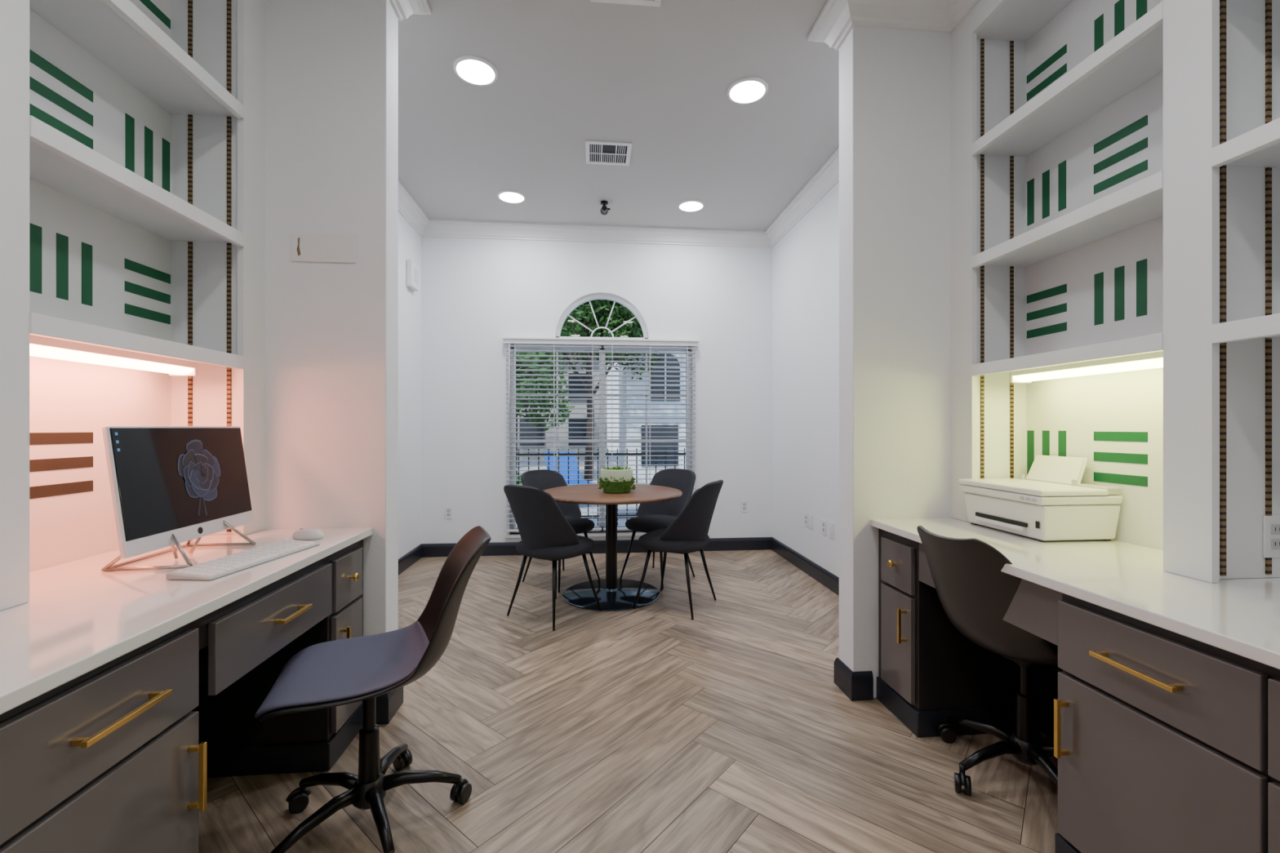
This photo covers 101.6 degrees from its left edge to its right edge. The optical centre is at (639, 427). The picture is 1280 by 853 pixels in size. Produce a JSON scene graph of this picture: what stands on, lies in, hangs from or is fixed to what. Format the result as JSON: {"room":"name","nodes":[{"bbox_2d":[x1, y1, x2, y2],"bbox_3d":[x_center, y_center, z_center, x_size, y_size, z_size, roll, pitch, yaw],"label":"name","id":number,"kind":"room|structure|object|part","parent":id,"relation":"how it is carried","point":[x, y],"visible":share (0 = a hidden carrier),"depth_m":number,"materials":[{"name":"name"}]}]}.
{"room":"office","nodes":[
{"label":"office","id":0,"kind":"room"},
{"bbox_2d":[265,0,398,635],"bbox_3d":[-1.524,-0.360,2.211,0.917,3.180,0.140,0,0,-5],"label":"wall","id":1,"kind":"structure","parent":0,"point":[331,66],"depth_m":2.16,"materials":[{"name":"paint"}]},
{"bbox_2d":[290,232,356,262],"bbox_3d":[-1.305,-0.742,2.156,0.256,0.116,0.008,0,0,-5],"label":"blank wall plate","id":2,"kind":"object","parent":1,"relation":"attached to","point":[305,247],"visible":1,"depth_m":2.15,"materials":[{"name":"white plastic"}]},
{"bbox_2d":[398,211,421,559],"bbox_3d":[-2.042,-0.360,3.681,0.150,3.180,2.880,0,0,-5],"label":"wall","id":3,"kind":"structure","parent":0,"point":[409,240],"depth_m":4.64,"materials":[{"name":"paint"}]},
{"bbox_2d":[375,543,422,724],"bbox_3d":[-1.564,1.167,3.570,0.783,0.124,2.886,0,0,-5],"label":"baseboard","id":4,"kind":"structure","parent":3,"relation":"attached to","point":[387,705],"depth_m":2.23,"materials":[{"name":"black wood"}]},
{"bbox_2d":[406,259,418,291],"bbox_3d":[-2.028,-1.360,4.666,0.056,0.240,0.180,0,0,-5],"label":"alarm box","id":5,"kind":"object","parent":3,"relation":"attached to","point":[412,268],"visible":1,"depth_m":4.59,"materials":[{"name":"white plastic"}]},
{"bbox_2d":[413,268,417,283],"bbox_3d":[-2.001,-1.354,4.668,0.002,0.108,0.100,0,0,-5],"label":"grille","id":6,"kind":"object","parent":5,"relation":"attached to","point":[415,270],"depth_m":4.67,"materials":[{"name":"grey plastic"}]},
{"bbox_2d":[421,236,772,543],"bbox_3d":[-0.380,-0.360,5.202,3.437,3.180,0.150,0,0,-5],"label":"wall","id":7,"kind":"structure","parent":0,"point":[476,293],"depth_m":5.09,"materials":[{"name":"paint"}]},
{"bbox_2d":[444,506,452,518],"bbox_3d":[-1.828,0.810,4.991,0.072,0.116,0.008,0,0,-5],"label":"wall outlet","id":8,"kind":"object","parent":7,"relation":"attached to","point":[448,509],"visible":1,"depth_m":4.99,"materials":[{"name":"white plastic"}]},
{"bbox_2d":[504,530,646,537],"bbox_3d":[-0.371,1.045,5.145,1.870,0.030,0.105,0,0,-5],"label":"sill","id":9,"kind":"structure","parent":7,"relation":"attached to","point":[629,533],"depth_m":5.09,"materials":[{"name":"white wood"}]},
{"bbox_2d":[421,537,772,557],"bbox_3d":[-0.372,1.167,5.119,3.437,0.124,0.016,0,0,-5],"label":"baseboard","id":10,"kind":"structure","parent":7,"relation":"attached to","point":[498,548],"depth_m":5.13,"materials":[{"name":"black wood"}]},
{"bbox_2d":[511,293,690,533],"bbox_3d":[-0.377,-0.150,5.212,1.790,2.360,0.070,0,0,-5],"label":"window","id":11,"kind":"structure","parent":7,"relation":"in","point":[595,296],"depth_m":5.20,"materials":[{"name":"plastic"}]},
{"bbox_2d":[502,336,699,532],"bbox_3d":[-0.365,0.065,5.084,1.900,1.860,0.083,0,0,-5],"label":"window blind","id":12,"kind":"object","parent":11,"relation":"attached to","point":[549,342],"visible":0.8,"depth_m":5.08,"materials":[{"name":"white plastic"}]},
{"bbox_3d":[-0.366,0.985,5.088,1.840,0.020,0.048,0,0,-5],"label":"rail","id":13,"kind":"part","parent":12,"relation":"part of","materials":[{"name":"white plastic"}]},
{"bbox_3d":[-0.378,0.105,5.222,1.790,1.850,0.020,0,0,-5],"label":"muntins","id":14,"kind":"part","parent":11,"relation":"part of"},
{"bbox_3d":[-0.377,-1.085,5.207,0.703,0.392,0.016,0,0,-5],"label":"fan-shaped muntins","id":15,"kind":"part","parent":11,"relation":"part of","materials":[{"name":"white wood"}]},
{"bbox_3d":[-0.377,-1.100,5.212,0.920,0.460,0.070,0,0,-5],"label":"arch frame","id":16,"kind":"part","parent":11,"relation":"part of","materials":[{"name":"plastic"}]},
{"bbox_2d":[556,336,648,338],"bbox_3d":[-0.377,-0.883,5.212,0.920,0.035,0.070,0,0,-5],"label":"bar","id":17,"kind":"object","parent":7,"relation":"attached to","point":[557,336],"depth_m":5.18,"materials":[{"name":"white wood"}]},
{"bbox_2d":[741,500,747,511],"bbox_3d":[1.050,0.790,5.252,0.072,0.116,0.008,0,0,-5],"label":"wall outlet","id":18,"kind":"object","parent":7,"relation":"attached to","point":[744,503],"visible":1,"depth_m":5.25,"materials":[{"name":"white plastic"}]},
{"bbox_2d":[398,0,839,230],"bbox_3d":[-0.010,-2.000,1.776,3.860,0.100,7.040,0,0,-5],"label":"ceiling","id":19,"kind":"structure","parent":0,"point":[657,80],"depth_m":3.19,"materials":[{"name":"paint"}]},
{"bbox_2d":[453,55,497,85],"bbox_3d":[-0.896,-1.944,2.851,0.236,0.012,0.236,0,0,-5],"label":"recessed light","id":20,"kind":"object","parent":19,"relation":"in","point":[472,69],"visible":1,"depth_m":2.84,"materials":[{"name":"white plastic"}]},
{"bbox_2d":[456,59,494,84],"bbox_3d":[-0.896,-1.940,2.851,0.200,0.001,0.200,0,0,-5],"label":"diffuser","id":21,"kind":"object","parent":20,"relation":"attached to","point":[476,72],"depth_m":2.85,"materials":[{"name":"white plastic"}]},
{"bbox_2d":[497,190,525,203],"bbox_3d":[-1.082,-1.944,4.400,0.236,0.012,0.236,0,0,-5],"label":"recessed light","id":22,"kind":"object","parent":19,"relation":"in","point":[508,196],"visible":1,"depth_m":4.38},
{"bbox_2d":[499,192,524,202],"bbox_3d":[-1.082,-1.940,4.400,0.200,0.001,0.200,0,0,-5],"label":"diffuser","id":23,"kind":"object","parent":22,"relation":"attached to","point":[507,197],"depth_m":4.39,"materials":[{"name":"white plastic"}]},
{"bbox_2d":[600,200,609,214],"bbox_3d":[-0.298,-1.895,4.491,0.084,0.109,0.109,0,0,-5],"label":"security camera","id":24,"kind":"object","parent":19,"relation":"attached to","point":[604,210],"visible":1,"depth_m":4.49,"materials":[{"name":"black plastic"}]},
{"bbox_2d":[585,140,632,165],"bbox_3d":[-0.225,-1.945,3.705,0.320,0.010,0.300,0,0,-5],"label":"ceiling vent","id":25,"kind":"object","parent":19,"relation":"in","point":[604,153],"visible":1,"depth_m":3.69,"materials":[{"name":"white metal"}]},
{"bbox_2d":[590,0,661,6],"bbox_3d":[-0.053,-1.945,2.244,0.320,0.010,0.300,0,0,-5],"label":"ceiling vent","id":26,"kind":"object","parent":19,"relation":"in","point":[642,2],"visible":1,"depth_m":2.38,"materials":[{"name":"white metal"}]},
{"bbox_2d":[677,199,704,211],"bbox_3d":[0.449,-1.944,4.579,0.236,0.012,0.236,0,0,-5],"label":"recessed light","id":27,"kind":"object","parent":19,"relation":"in","point":[691,205],"visible":1,"depth_m":4.55,"materials":[{"name":"white plastic"}]},
{"bbox_2d":[680,201,702,211],"bbox_3d":[0.449,-1.940,4.579,0.200,0.001,0.200,0,0,-5],"label":"diffuser","id":28,"kind":"object","parent":27,"relation":"attached to","point":[690,206],"depth_m":4.57,"materials":[{"name":"white plastic"}]},
{"bbox_2d":[726,76,768,104],"bbox_3d":[0.620,-1.944,3.018,0.236,0.012,0.236,0,0,-5],"label":"recessed light","id":29,"kind":"object","parent":19,"relation":"in","point":[748,90],"visible":1,"depth_m":3.00,"materials":[{"name":"white plastic"}]},
{"bbox_2d":[729,80,764,102],"bbox_3d":[0.620,-1.940,3.018,0.200,0.001,0.200,0,0,-5],"label":"diffuser","id":30,"kind":"object","parent":29,"relation":"attached to","point":[747,91],"depth_m":3.02,"materials":[{"name":"white plastic"}]},
{"bbox_2d":[199,549,1058,852],"bbox_3d":[-0.008,1.232,1.751,3.860,0.003,6.990,0,0,-5],"label":"floor","id":31,"kind":"structure","parent":0,"point":[653,727],"depth_m":2.02,"materials":[{"name":"brown wood"}]},
{"bbox_2d":[0,527,372,852],"bbox_3d":[-1.280,0.822,0.220,0.718,0.814,3.868,0,0,-5],"label":"built-in desk","id":32,"kind":"object","parent":31,"relation":"on","point":[122,692],"visible":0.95,"depth_m":1.18,"materials":[{"name":"white stone"}]},
{"bbox_2d":[0,0,265,610],"bbox_3d":[-1.503,-0.743,0.200,0.296,2.414,3.870,0,0,-5],"label":"built-in bookcase","id":33,"kind":"object","parent":32,"relation":"on","point":[132,132],"visible":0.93,"depth_m":1.71,"materials":[{"name":"white wood"}]},
{"bbox_3d":[-1.645,-0.743,0.187,0.012,2.414,3.870,0,0,-5],"label":"panel","id":34,"kind":"part","parent":33,"relation":"part of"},
{"bbox_2d":[29,334,197,376],"bbox_3d":[-1.640,-0.218,1.586,0.092,0.058,0.665,0,0,-5],"label":"under-cabinet light","id":35,"kind":"object","parent":33,"relation":"attached to","point":[39,346],"visible":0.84,"depth_m":1.57,"materials":[{"name":"white plastic"}]},
{"bbox_2d":[101,426,255,571],"bbox_3d":[-1.450,0.204,1.675,0.233,0.419,0.550,0,0,-6],"label":"desktop computer","id":36,"kind":"object","parent":32,"relation":"on","point":[171,486],"visible":0.99,"depth_m":1.59,"materials":[{"name":"silver metal"}]},
{"bbox_2d":[0,527,372,715],"bbox_3d":[-1.288,0.430,0.220,0.702,0.030,3.868,0,0,-5],"label":"countertop","id":37,"kind":"structure","parent":32,"relation":"on","point":[78,617],"depth_m":1.23,"materials":[{"name":"white stone"}]},
{"bbox_2d":[165,538,319,580],"bbox_3d":[-1.213,0.404,1.637,0.130,0.020,0.440,0,0,4],"label":"keyboard","id":38,"kind":"object","parent":32,"relation":"on","point":[224,566],"visible":1,"depth_m":1.57,"materials":[{"name":"grey plastic"}]},
{"bbox_3d":[-1.110,0.493,1.561,0.030,0.094,0.640,0,0,-5],"label":"apron rail","id":39,"kind":"part","parent":32,"relation":"part of","materials":[{"name":"black wood"}]},
{"bbox_3d":[-1.087,0.575,1.583,0.020,0.180,0.580,0,0,-5],"label":"pencil drawer","id":40,"kind":"part","parent":32,"relation":"part of","materials":[{"name":"grey wood"}]},
{"bbox_2d":[292,528,324,539],"bbox_3d":[-1.242,0.395,1.956,0.110,0.038,0.062,0,0,0],"label":"computer mouse","id":41,"kind":"object","parent":32,"relation":"on","point":[302,534],"visible":1,"depth_m":1.93,"materials":[{"name":"white plastic"}]},
{"bbox_3d":[-1.102,0.575,2.014,0.028,0.030,0.030,0,0,-5],"label":"brass knob","id":42,"kind":"part","parent":32,"relation":"part of","materials":[{"name":"gold metal"}]},
{"bbox_2d":[254,525,490,852],"bbox_3d":[-0.793,0.788,1.642,0.623,0.882,0.579,0,0,-22],"label":"office chair","id":43,"kind":"object","parent":31,"relation":"on","point":[342,672],"visible":1,"depth_m":1.61,"materials":[{"name":"plastic"}]},
{"bbox_2d":[503,484,601,631],"bbox_3d":[-0.592,0.793,3.428,0.468,0.877,0.564,0,0,37],"label":"dining chair","id":44,"kind":"object","parent":31,"relation":"on","point":[545,533],"visible":1,"depth_m":3.24,"materials":[{"name":"grey fabric"}]},
{"bbox_2d":[515,535,595,559],"bbox_3d":[-0.559,0.782,3.471,0.454,0.085,0.454,0,0,37],"label":"seat cushion","id":45,"kind":"object","parent":44,"relation":"on","point":[565,550],"depth_m":3.28,"materials":[{"name":"grey fabric"}]},
{"bbox_2d":[520,469,599,592],"bbox_3d":[-0.666,0.793,4.229,0.564,0.877,0.468,0,0,40],"label":"dining chair","id":46,"kind":"object","parent":31,"relation":"on","point":[541,479],"visible":0.48,"depth_m":4.35,"materials":[{"name":"grey fabric"}]},
{"bbox_2d":[564,516,594,533],"bbox_3d":[-0.624,0.782,4.194,0.454,0.085,0.454,0,0,40],"label":"seat cushion","id":47,"kind":"object","parent":46,"relation":"on","point":[580,525],"depth_m":4.11,"materials":[{"name":"grey fabric"}]},
{"bbox_2d":[543,484,682,611],"bbox_3d":[-0.211,0.848,3.857,1.044,0.762,1.044,0,0,-5],"label":"dining table","id":48,"kind":"object","parent":31,"relation":"on","point":[613,593],"visible":0.88,"depth_m":3.78,"materials":[{"name":"brown wood"}]},
{"bbox_2d":[597,466,635,493],"bbox_3d":[-0.168,0.372,3.798,0.288,0.187,0.288,0,0,-5],"label":"potted succulent","id":49,"kind":"object","parent":48,"relation":"on","point":[617,479],"visible":1,"depth_m":3.71,"materials":[{"name":"green plant"}]},
{"bbox_2d":[602,480,631,493],"bbox_3d":[-0.169,0.416,3.800,0.224,0.100,0.224,0,0,-5],"label":"plant","id":50,"kind":"object","parent":49,"relation":"on","point":[608,486],"depth_m":3.70,"materials":[{"name":"green plant"}]},
{"bbox_2d":[619,468,695,589],"bbox_3d":[0.173,0.793,4.315,0.468,0.877,0.564,0,0,40],"label":"dining chair","id":51,"kind":"object","parent":31,"relation":"on","point":[651,517],"visible":0.8,"depth_m":4.40,"materials":[{"name":"grey fabric"}]},
{"bbox_2d":[625,515,676,533],"bbox_3d":[0.138,0.782,4.273,0.454,0.085,0.454,0,0,40],"label":"seat cushion","id":52,"kind":"object","parent":51,"relation":"on","point":[641,523],"depth_m":4.14,"materials":[{"name":"grey fabric"}]},
{"bbox_2d":[633,480,723,619],"bbox_3d":[0.287,0.793,3.616,0.564,0.877,0.468,0,0,28],"label":"dining chair","id":53,"kind":"object","parent":31,"relation":"on","point":[688,532],"visible":1,"depth_m":3.43,"materials":[{"name":"grey fabric"}]},
{"bbox_2d":[638,528,710,553],"bbox_3d":[0.239,0.782,3.642,0.454,0.085,0.454,0,0,28],"label":"seat cushion","id":54,"kind":"object","parent":53,"relation":"on","point":[653,540],"depth_m":3.45,"materials":[{"name":"grey fabric"}]},
{"bbox_2d":[916,525,1062,795],"bbox_3d":[1.301,0.788,1.815,0.623,0.882,0.579,0,0,-14],"label":"office chair","id":55,"kind":"object","parent":31,"relation":"on","point":[975,596],"visible":0.64,"depth_m":1.75,"materials":[{"name":"brown plastic"}]},
{"bbox_3d":[1.350,0.806,1.829,0.180,0.047,0.180,0,0,-14],"label":"mount plate","id":56,"kind":"part","parent":55,"relation":"part of","materials":[{"name":"black plastic"}]},
{"bbox_3d":[1.404,0.812,1.729,0.014,0.025,0.161,0,0,-18],"label":"lift lever","id":57,"kind":"part","parent":55,"relation":"part of","materials":[{"name":"black metal"}]},
{"bbox_2d":[871,517,1279,852],"bbox_3d":[1.546,0.822,0.476,0.683,0.814,3.868,0,0,-5],"label":"built-in desk","id":58,"kind":"object","parent":31,"relation":"on","point":[1162,715],"visible":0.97,"depth_m":1.30,"materials":[{"name":"white stone"}]},
{"bbox_3d":[1.066,0.575,2.210,0.028,0.030,0.030,0,0,-5],"label":"brass knob","id":59,"kind":"part","parent":58,"relation":"part of","materials":[{"name":"gold metal"}]},
{"bbox_3d":[1.155,0.528,1.766,0.030,0.164,0.640,0,0,-5],"label":"apron rail","id":60,"kind":"part","parent":58,"relation":"part of","materials":[{"name":"black wood"}]},
{"bbox_2d":[958,454,1122,542],"bbox_3d":[1.569,0.266,2.085,0.328,0.298,0.428,0,0,-5],"label":"printer","id":61,"kind":"object","parent":58,"relation":"on","point":[1051,503],"visible":1,"depth_m":1.94,"materials":[{"name":"white plastic"}]},
{"bbox_2d":[975,516,1026,531],"bbox_3d":[1.425,0.379,2.072,0.018,0.016,0.240,0,0,-5],"label":"tray","id":62,"kind":"object","parent":61,"relation":"on","point":[999,522],"depth_m":2.05,"materials":[{"name":"white plastic"}]},
{"bbox_3d":[1.539,0.234,2.082,0.268,0.022,0.428,0,0,-5],"label":"scanner lid","id":63,"kind":"part","parent":61,"relation":"part of","materials":[{"name":"white plastic"}]},
{"bbox_2d":[871,517,1279,669],"bbox_3d":[1.554,0.430,0.477,0.668,0.030,3.868,0,0,-5],"label":"countertop","id":64,"kind":"structure","parent":58,"relation":"on","point":[1241,617],"depth_m":1.38,"materials":[{"name":"white stone"}]},
{"bbox_2d":[951,0,1279,582],"bbox_3d":[1.752,-0.743,0.495,0.296,2.414,3.870,0,0,-5],"label":"built-in bookcase","id":65,"kind":"object","parent":58,"relation":"on","point":[1115,164],"visible":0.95,"depth_m":1.84,"materials":[{"name":"white wood"}]},
{"bbox_2d":[1009,351,1163,382],"bbox_3d":[1.637,-0.218,1.883,0.092,0.058,0.665,0,0,-5],"label":"under-cabinet light","id":66,"kind":"object","parent":65,"relation":"attached to","point":[1155,359],"visible":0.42,"depth_m":1.85,"materials":[{"name":"white plastic"}]},
{"bbox_3d":[1.893,-0.743,0.508,0.012,2.414,3.870,0,0,-5],"label":"panel","id":67,"kind":"part","parent":65,"relation":"part of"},
{"bbox_2d":[1262,515,1279,558],"bbox_3d":[1.752,0.300,1.440,0.072,0.116,0.008,0,0,-5],"label":"wall outlet","id":68,"kind":"object","parent":65,"relation":"attached to","point":[1271,524],"visible":1,"depth_m":1.44,"materials":[{"name":"white plastic"}]},
{"bbox_2d":[772,181,839,577],"bbox_3d":[1.590,-0.360,4.010,0.270,3.180,2.880,0,0,-5],"label":"wall","id":69,"kind":"structure","parent":0,"point":[806,260],"depth_m":4.38,"materials":[{"name":"paint"}]},
{"bbox_2d":[390,0,980,248],"bbox_3d":[-0.069,-1.885,1.771,3.437,0.130,6.740,0,0,-5],"label":"crown molding","id":70,"kind":"structure","parent":69,"relation":"attached to","point":[837,18],"depth_m":4.48,"materials":[{"name":"white paint"}]},
{"bbox_2d":[804,512,808,527],"bbox_3d":[1.411,0.780,4.435,0.008,0.116,0.072,0,0,-5],"label":"wall outlet","id":71,"kind":"object","parent":69,"relation":"attached to","point":[806,514],"visible":1,"depth_m":4.43,"materials":[{"name":"white plastic"}]},
{"bbox_2d":[808,514,813,528],"bbox_3d":[1.419,0.780,4.346,0.008,0.116,0.072,0,0,-5],"label":"electrical outlet","id":72,"kind":"object","parent":69,"relation":"attached to","point":[811,517],"visible":1,"depth_m":4.33,"materials":[{"name":"white plastic"}]},
{"bbox_2d":[771,537,873,701],"bbox_3d":[1.145,1.167,3.816,0.651,0.124,2.886,0,0,-5],"label":"baseboard","id":73,"kind":"structure","parent":69,"relation":"attached to","point":[856,686],"depth_m":2.50,"materials":[{"name":"black wood"}]},
{"bbox_2d":[822,519,826,535],"bbox_3d":[1.442,0.780,4.097,0.008,0.116,0.072,0,0,-5],"label":"wall outlet","id":74,"kind":"object","parent":69,"relation":"attached to","point":[824,522],"visible":1,"depth_m":4.09,"materials":[{"name":"white plastic"}]},
{"bbox_2d":[829,522,834,538],"bbox_3d":[1.453,0.780,3.967,0.008,0.116,0.072,0,0,-5],"label":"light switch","id":75,"kind":"object","parent":69,"relation":"attached to","point":[831,525],"visible":1,"depth_m":3.95,"materials":[{"name":"white plastic"}]},
{"bbox_2d":[839,26,951,697],"bbox_3d":[1.410,-0.360,2.477,0.905,3.180,0.140,0,0,-5],"label":"wall","id":76,"kind":"structure","parent":0,"point":[895,85],"depth_m":2.39,"materials":[{"name":"paint"}]},
{"label":"outside","id":77,"kind":"structure","parent":0,"visible":0},
{"bbox_2d":[515,451,653,527],"bbox_3d":[-0.597,1.380,17.668,30.000,0.100,24.700,0,0,-5],"label":"ground","id":78,"kind":"structure","parent":77,"point":[620,521],"depth_m":14.09,"materials":[{"name":"grey concrete"}]},
{"bbox_2d":[515,468,522,484],"bbox_3d":[-2.245,0.942,8.138,1.239,0.866,1.024,0,0,-5],"label":"shrub","id":79,"kind":"object","parent":78,"relation":"on","point":[517,478],"visible":0.02,"depth_m":8.05,"materials":[{"name":"green plant"}]},
{"bbox_2d":[515,349,575,431],"bbox_3d":[-3.337,-0.748,11.263,3.765,4.169,3.044,0,0,-1],"label":"tree","id":80,"kind":"object","parent":78,"relation":"on","point":[522,406],"visible":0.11,"depth_m":11.56,"materials":[{"name":"green plant"}]},
{"bbox_2d":[515,328,597,468],"bbox_3d":[-4.153,-2.236,16.839,6.842,7.140,4.837,0,0,-9],"label":"tree","id":81,"kind":"object","parent":78,"relation":"on","point":[571,353],"visible":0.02,"depth_m":17.20,"materials":[{"name":"green plant"}]},
{"bbox_2d":[517,356,607,459],"bbox_3d":[-7.753,-0.820,22.392,12.600,4.300,2.000,0,0,-5],"label":"facade","id":82,"kind":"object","parent":78,"relation":"on","point":[573,411],"visible":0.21,"depth_m":21.83,"materials":[{"name":"beige paint"}]},
{"bbox_2d":[519,373,592,445],"bbox_3d":[-6.462,-0.770,21.449,9.000,3.000,0.090,0,0,-5],"label":"windows","id":83,"kind":"structure","parent":82,"relation":"attached to","point":[521,434],"depth_m":21.73,"materials":[{"name":"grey glass"}]},
{"bbox_2d":[536,350,613,363],"bbox_3d":[-7.744,-3.170,22.292,13.200,0.400,2.600,0,0,-5],"label":"roof slab","id":84,"kind":"structure","parent":82,"relation":"on","point":[573,350],"depth_m":21.46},
{"bbox_2d":[543,452,596,484],"bbox_3d":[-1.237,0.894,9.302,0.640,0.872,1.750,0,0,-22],"label":"car","id":85,"kind":"object","parent":78,"relation":"on","point":[551,458],"visible":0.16,"depth_m":9.80,"materials":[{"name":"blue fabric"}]},
{"bbox_2d":[515,448,685,525],"bbox_3d":[-0.635,0.805,6.971,10.007,1.050,0.020,0,0,-5],"label":"iron fence","id":86,"kind":"object","parent":78,"relation":"on","point":[548,453],"visible":0.07,"depth_m":6.98,"materials":[{"name":"black metal"}]},
{"bbox_2d":[560,299,663,480],"bbox_3d":[-1.226,-1.600,13.162,4.558,5.868,3.503,0,0,-5],"label":"tree","id":87,"kind":"object","parent":78,"relation":"on","point":[620,314],"visible":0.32,"depth_m":13.06,"materials":[{"name":"green plant"}]},
{"bbox_2d":[641,480,651,484],"bbox_3d":[2.217,1.300,10.995,4.000,0.060,3.900,0,0,-5],"label":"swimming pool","id":88,"kind":"object","parent":78,"relation":"on","point":[642,481],"visible":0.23,"depth_m":12.42,"materials":[{"name":"liquid"}]},
{"bbox_2d":[618,306,685,477],"bbox_3d":[3.486,-1.720,16.381,8.100,6.100,4.000,0,0,-5],"label":"facade","id":89,"kind":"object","parent":78,"relation":"on","point":[620,415],"visible":0.07,"depth_m":14.10,"materials":[{"name":"white paint"}]},
{"bbox_2d":[622,327,685,416],"bbox_3d":[3.673,-1.595,14.315,8.300,2.550,0.150,0,0,-5],"label":"crown molding","id":90,"kind":"structure","parent":89,"relation":"attached to","point":[624,411],"depth_m":13.95,"materials":[{"name":"white paint"}]},
{"bbox_2d":[640,353,679,466],"bbox_3d":[1.380,-0.495,14.137,2.700,3.050,0.070,0,0,-5],"label":"window","id":91,"kind":"structure","parent":89,"relation":"attached to","point":[642,434],"depth_m":14.05,"materials":[{"name":"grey glass"}]},
{"bbox_2d":[650,353,679,400],"bbox_3d":[0.682,-1.370,14.079,0.800,1.300,0.001,0,0,-5],"label":"pane","id":92,"kind":"object","parent":91,"relation":"attached to","point":[660,354],"visible":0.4,"depth_m":14.08,"materials":[{"name":"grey glass"}]},
{"bbox_3d":[0.684,-1.370,14.054,0.800,1.300,0.030,0,0,-5],"label":"window muntins","id":93,"kind":"part","parent":91,"relation":"part of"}
]}

